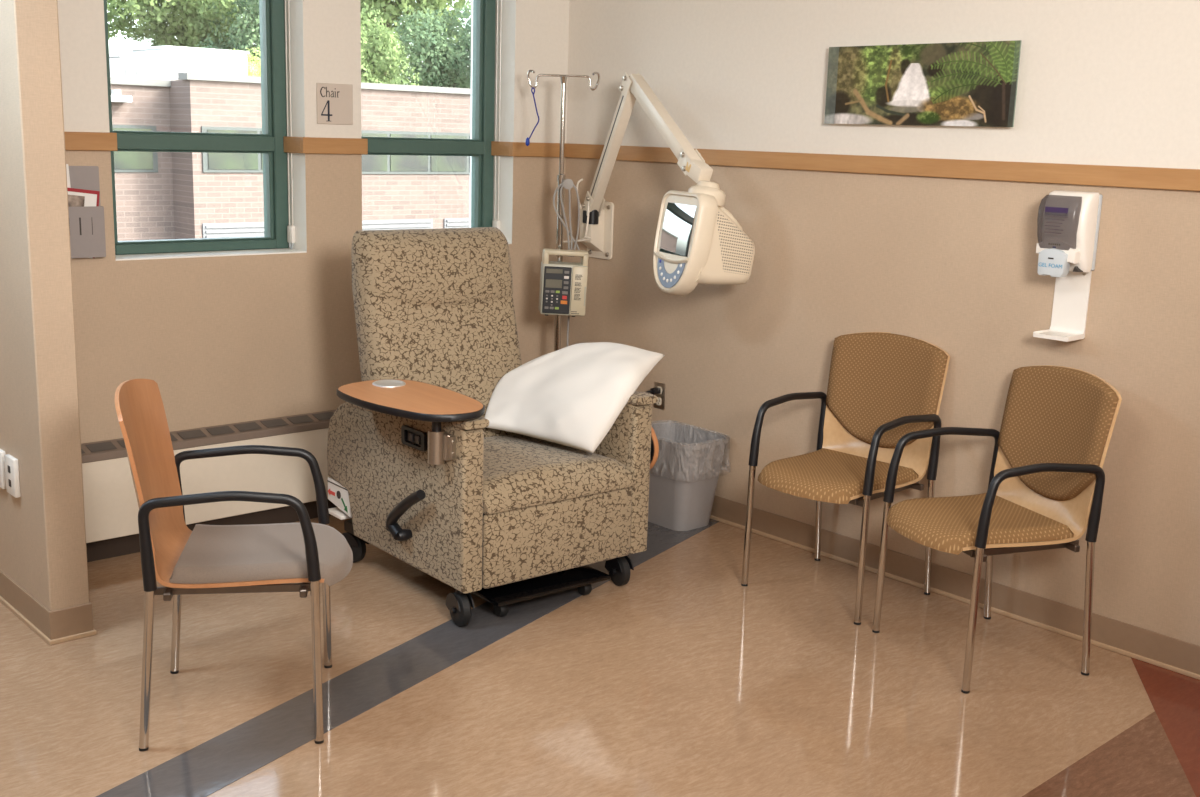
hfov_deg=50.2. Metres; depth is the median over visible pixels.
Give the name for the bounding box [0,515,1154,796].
floor
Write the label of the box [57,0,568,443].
wall
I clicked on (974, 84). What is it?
wall picture
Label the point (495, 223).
blind cord
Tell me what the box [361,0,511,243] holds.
window
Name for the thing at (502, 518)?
recliner
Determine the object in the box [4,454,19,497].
wall outlet
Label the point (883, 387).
chair
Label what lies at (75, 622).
baseboard
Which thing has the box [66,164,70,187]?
leaflet
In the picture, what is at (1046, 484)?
chair
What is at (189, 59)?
rooftop unit
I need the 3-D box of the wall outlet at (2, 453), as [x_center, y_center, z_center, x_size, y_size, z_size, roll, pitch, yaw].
[-2.062,0.238,4.403,0.020,0.132,0.092,-9,16,-41]
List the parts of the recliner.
arm, recline lever, backrest, frame, foot plate, arm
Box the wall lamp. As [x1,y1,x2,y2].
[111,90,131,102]
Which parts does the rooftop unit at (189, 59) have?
vent panel, lid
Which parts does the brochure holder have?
plate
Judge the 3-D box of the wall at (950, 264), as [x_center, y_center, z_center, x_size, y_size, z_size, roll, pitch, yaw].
[2.272,-0.387,3.811,0.200,2.750,7.850,-9,16,-41]
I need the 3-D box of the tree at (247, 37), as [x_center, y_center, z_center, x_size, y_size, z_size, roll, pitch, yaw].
[-9.808,-7.530,38.840,4.979,9.793,4.590,-4,13,-26]
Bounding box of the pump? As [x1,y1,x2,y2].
[538,248,588,316]
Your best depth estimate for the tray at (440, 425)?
4.39 m
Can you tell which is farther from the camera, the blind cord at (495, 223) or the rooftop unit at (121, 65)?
the rooftop unit at (121, 65)
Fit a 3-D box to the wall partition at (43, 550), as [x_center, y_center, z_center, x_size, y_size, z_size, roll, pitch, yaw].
[-1.971,-0.613,4.266,0.128,2.750,0.778,-9,16,-41]
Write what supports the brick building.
on the ground
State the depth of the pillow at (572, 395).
4.88 m
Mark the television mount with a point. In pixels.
(596, 215)
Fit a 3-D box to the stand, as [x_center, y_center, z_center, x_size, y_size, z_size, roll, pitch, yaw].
[-0.199,-0.525,6.029,0.431,1.970,0.395,2,12,0]
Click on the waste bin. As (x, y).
(684, 476)
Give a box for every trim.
[64,132,117,150]
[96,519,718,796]
[283,136,367,153]
[491,141,564,156]
[565,143,1199,190]
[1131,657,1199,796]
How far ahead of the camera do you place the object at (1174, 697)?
3.99 m
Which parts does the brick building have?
pane, pane, pane, pane, pane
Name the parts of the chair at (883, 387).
leg, arm, leg, leg, seat frame, arm, leg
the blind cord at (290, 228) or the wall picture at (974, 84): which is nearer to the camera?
the wall picture at (974, 84)
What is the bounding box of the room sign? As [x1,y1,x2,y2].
[316,83,352,124]
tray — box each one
[336,379,484,464]
[650,428,658,468]
[1033,271,1091,341]
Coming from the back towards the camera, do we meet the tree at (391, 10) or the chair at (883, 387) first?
the tree at (391, 10)
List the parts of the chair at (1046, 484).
leg, arm, leg, leg, seat frame, arm, leg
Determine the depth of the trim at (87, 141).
4.77 m
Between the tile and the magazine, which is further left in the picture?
the magazine
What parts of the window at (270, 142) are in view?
sill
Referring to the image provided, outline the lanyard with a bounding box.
[525,87,538,145]
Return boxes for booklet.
[68,191,96,206]
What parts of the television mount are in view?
wall plate, arm, arm, control panel, plate, television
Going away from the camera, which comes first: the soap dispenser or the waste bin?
the soap dispenser
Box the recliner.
[327,227,658,626]
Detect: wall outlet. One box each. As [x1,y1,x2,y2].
[0,449,5,488]
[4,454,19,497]
[654,382,665,409]
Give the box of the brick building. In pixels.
[110,73,470,240]
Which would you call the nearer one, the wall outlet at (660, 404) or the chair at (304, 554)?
the chair at (304, 554)
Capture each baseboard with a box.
[0,570,96,644]
[710,495,1199,679]
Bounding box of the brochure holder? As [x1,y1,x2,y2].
[68,166,105,257]
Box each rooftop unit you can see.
[109,54,176,79]
[129,45,248,79]
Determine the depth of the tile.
3.57 m
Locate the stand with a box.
[527,70,599,350]
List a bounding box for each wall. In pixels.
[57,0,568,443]
[561,0,1199,645]
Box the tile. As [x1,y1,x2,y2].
[1022,712,1195,796]
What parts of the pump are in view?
keypad panel, handle, door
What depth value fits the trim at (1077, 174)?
4.73 m
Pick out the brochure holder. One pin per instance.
(86, 224)
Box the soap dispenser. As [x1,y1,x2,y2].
[1033,190,1102,341]
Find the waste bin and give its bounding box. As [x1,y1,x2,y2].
[648,422,727,530]
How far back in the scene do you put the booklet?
4.77 m
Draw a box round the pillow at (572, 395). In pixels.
[484,342,664,452]
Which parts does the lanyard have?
cord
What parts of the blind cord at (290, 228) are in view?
chain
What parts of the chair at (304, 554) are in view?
leg, leg, arm, seat frame, arm, leg, leg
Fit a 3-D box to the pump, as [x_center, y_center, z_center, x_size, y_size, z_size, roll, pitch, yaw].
[-0.171,-0.536,5.920,0.220,0.310,0.183,1,12,-4]
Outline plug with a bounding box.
[646,387,660,394]
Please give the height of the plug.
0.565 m
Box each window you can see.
[104,0,305,260]
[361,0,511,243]
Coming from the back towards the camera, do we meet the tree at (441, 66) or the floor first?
the tree at (441, 66)
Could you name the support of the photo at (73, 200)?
attached to the booklet
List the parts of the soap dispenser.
push lever, plate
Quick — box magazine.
[67,188,99,257]
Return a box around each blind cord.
[285,0,295,248]
[492,0,501,229]
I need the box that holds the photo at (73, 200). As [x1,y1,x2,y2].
[68,195,84,206]
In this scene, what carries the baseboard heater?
on the floor
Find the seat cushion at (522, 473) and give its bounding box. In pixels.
[483,434,635,514]
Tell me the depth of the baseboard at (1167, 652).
4.76 m
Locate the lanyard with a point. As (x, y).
(527, 142)
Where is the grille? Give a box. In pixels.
[81,410,335,462]
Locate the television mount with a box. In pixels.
[563,72,754,295]
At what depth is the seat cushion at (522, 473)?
4.67 m
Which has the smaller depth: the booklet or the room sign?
the booklet
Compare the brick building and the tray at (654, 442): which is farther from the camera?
the brick building
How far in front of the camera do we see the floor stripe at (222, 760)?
3.89 m
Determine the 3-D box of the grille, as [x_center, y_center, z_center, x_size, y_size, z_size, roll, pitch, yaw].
[-1.397,0.122,5.421,2.051,0.052,0.106,-9,16,-41]
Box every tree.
[107,0,250,49]
[197,0,259,65]
[234,47,260,76]
[360,0,470,74]
[361,3,418,85]
[390,3,470,88]
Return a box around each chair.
[114,379,352,751]
[741,332,949,624]
[872,365,1121,693]
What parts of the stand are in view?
cord coil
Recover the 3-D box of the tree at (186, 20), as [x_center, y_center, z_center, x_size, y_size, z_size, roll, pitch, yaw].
[-12.763,-9.047,39.680,5.917,12.244,5.900,-2,12,-18]
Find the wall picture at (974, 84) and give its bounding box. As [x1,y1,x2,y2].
[824,40,1021,126]
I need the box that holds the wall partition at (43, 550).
[0,0,88,610]
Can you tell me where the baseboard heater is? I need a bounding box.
[81,410,336,561]
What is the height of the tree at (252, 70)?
7.669 m
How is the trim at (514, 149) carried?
attached to the wall at (223, 340)
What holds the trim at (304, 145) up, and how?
attached to the wall at (223, 340)
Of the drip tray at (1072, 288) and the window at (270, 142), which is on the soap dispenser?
the drip tray at (1072, 288)
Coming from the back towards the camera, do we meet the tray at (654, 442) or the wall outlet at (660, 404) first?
the wall outlet at (660, 404)
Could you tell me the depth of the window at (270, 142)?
5.36 m
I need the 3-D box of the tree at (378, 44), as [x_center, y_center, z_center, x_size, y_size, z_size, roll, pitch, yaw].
[-8.272,-7.947,41.257,5.185,9.724,5.200,8,13,27]
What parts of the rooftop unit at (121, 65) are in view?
vent panel, lid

